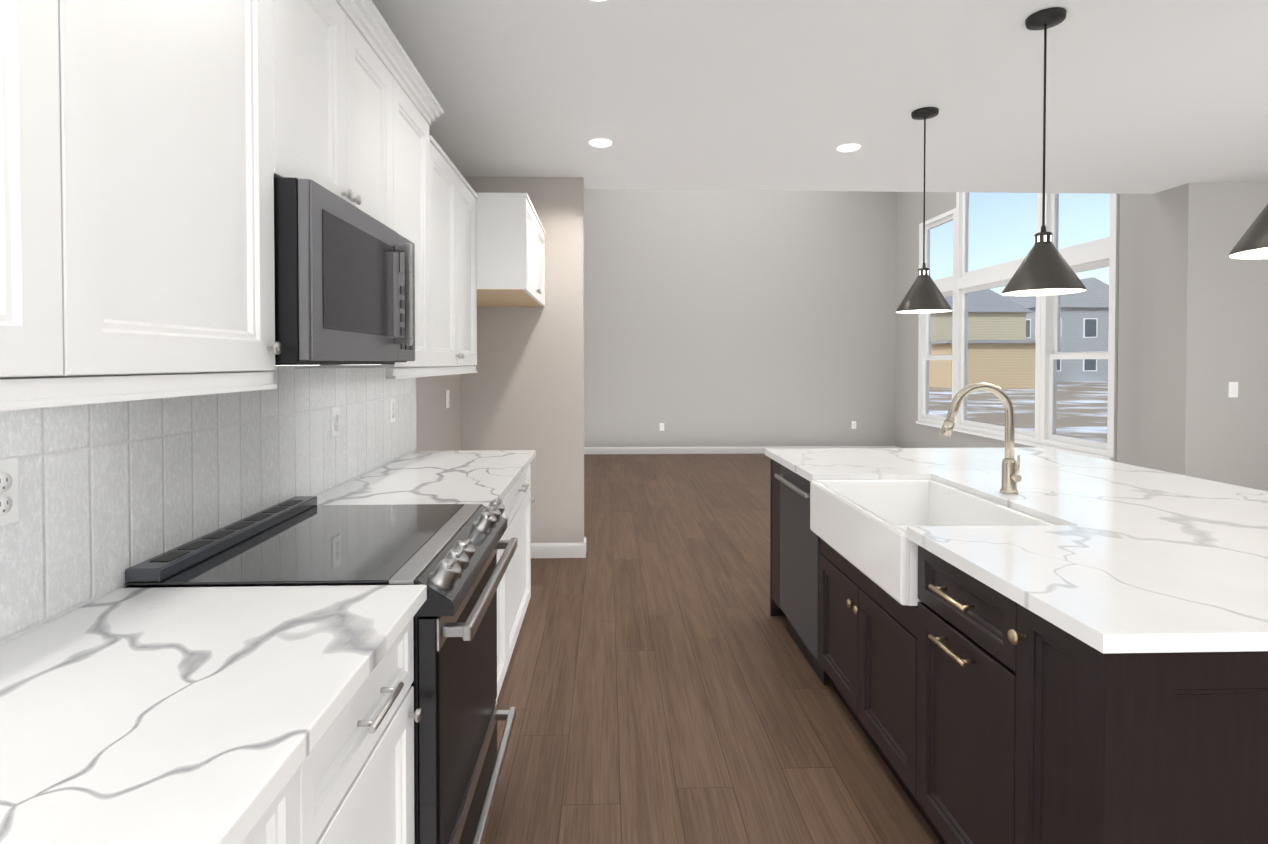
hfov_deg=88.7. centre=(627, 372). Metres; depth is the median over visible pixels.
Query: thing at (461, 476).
countertop
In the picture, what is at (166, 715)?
countertop
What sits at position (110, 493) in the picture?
tile backsplash
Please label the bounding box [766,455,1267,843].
kitchen island
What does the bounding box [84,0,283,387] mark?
upper cabinet
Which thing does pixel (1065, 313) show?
house
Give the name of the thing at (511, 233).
upper cabinet
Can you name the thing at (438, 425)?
wall
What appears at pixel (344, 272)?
over-the-range microwave
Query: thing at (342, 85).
upper cabinet
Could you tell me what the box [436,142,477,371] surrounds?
upper cabinet
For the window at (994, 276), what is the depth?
7.69 m
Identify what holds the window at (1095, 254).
in the wall at (1134, 324)
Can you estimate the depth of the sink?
2.41 m
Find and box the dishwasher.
[774,464,826,684]
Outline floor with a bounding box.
[483,454,941,843]
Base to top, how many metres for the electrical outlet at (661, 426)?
0.116 m
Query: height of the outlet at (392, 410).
0.116 m
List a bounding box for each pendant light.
[896,107,951,312]
[1002,7,1085,295]
[1229,204,1267,258]
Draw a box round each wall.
[416,374,460,450]
[461,176,583,542]
[584,189,896,446]
[895,192,1152,467]
[1150,183,1267,491]
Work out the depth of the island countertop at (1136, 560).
1.73 m
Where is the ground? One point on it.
(1086, 392)
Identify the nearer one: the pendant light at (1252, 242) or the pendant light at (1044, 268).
the pendant light at (1252, 242)
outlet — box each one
[0,456,18,527]
[331,406,339,437]
[389,398,394,423]
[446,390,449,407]
[660,423,663,430]
[852,421,855,428]
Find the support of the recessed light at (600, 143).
in the ceiling
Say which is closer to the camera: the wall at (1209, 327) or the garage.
the wall at (1209, 327)
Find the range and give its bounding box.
[124,496,516,843]
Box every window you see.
[916,208,955,427]
[953,192,1041,446]
[1037,193,1119,461]
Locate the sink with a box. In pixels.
[810,479,1054,605]
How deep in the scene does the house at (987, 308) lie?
45.65 m
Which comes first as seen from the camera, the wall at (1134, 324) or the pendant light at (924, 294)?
the pendant light at (924, 294)
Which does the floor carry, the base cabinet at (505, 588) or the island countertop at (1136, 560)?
the base cabinet at (505, 588)
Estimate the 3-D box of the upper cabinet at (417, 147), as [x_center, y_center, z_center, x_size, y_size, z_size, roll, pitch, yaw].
[-0.943,-0.508,2.352,0.328,0.983,0.441,0,1,-2]
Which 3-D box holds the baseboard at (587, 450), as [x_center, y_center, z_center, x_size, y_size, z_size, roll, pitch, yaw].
[1.380,1.185,9.863,5.453,0.105,0.019,0,1,-2]
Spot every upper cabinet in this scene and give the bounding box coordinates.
[0,0,87,391]
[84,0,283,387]
[284,0,399,233]
[294,72,435,371]
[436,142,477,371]
[476,193,545,306]
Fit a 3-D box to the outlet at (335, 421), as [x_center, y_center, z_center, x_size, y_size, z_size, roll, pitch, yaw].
[-1.105,0.187,2.454,0.010,0.116,0.072,0,1,-2]
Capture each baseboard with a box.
[531,541,585,557]
[584,446,893,453]
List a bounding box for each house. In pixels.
[931,289,1032,340]
[1004,277,1108,381]
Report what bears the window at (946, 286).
in the wall at (1134, 324)
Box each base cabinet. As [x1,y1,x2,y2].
[248,753,315,843]
[316,621,422,843]
[496,494,512,701]
[509,462,532,649]
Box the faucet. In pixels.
[940,382,1021,493]
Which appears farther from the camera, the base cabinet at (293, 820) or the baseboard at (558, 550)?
the baseboard at (558, 550)
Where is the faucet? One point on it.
(1011, 477)
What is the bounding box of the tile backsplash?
[0,366,415,643]
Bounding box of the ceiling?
[372,0,1267,193]
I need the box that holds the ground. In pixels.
[929,382,1107,442]
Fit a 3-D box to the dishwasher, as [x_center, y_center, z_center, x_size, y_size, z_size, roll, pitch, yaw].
[1.020,0.911,3.081,0.519,0.866,0.601,0,1,-2]
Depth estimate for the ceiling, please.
3.13 m
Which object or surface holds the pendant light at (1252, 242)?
hanging from the ceiling
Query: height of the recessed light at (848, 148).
0.005 m
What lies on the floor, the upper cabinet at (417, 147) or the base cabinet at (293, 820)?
the base cabinet at (293, 820)
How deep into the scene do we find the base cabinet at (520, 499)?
3.19 m
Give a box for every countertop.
[0,585,426,843]
[317,450,535,505]
[765,447,1267,654]
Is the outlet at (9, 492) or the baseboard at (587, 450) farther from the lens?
the baseboard at (587, 450)
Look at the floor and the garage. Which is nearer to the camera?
the floor
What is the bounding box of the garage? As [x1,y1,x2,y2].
[929,340,1035,388]
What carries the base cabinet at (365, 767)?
on the floor
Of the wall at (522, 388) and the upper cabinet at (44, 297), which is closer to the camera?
the upper cabinet at (44, 297)
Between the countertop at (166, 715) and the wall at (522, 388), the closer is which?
the countertop at (166, 715)
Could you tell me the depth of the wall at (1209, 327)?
4.76 m
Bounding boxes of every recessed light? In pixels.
[589,139,611,146]
[837,144,859,151]
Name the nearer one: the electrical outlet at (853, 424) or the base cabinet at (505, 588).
the base cabinet at (505, 588)
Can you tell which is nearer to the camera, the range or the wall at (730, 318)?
the range
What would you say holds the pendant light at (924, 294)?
hanging from the ceiling
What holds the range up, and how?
on the floor
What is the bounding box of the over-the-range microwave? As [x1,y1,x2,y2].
[274,177,414,365]
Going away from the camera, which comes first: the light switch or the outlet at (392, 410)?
the outlet at (392, 410)
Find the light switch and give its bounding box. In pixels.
[1228,382,1237,397]

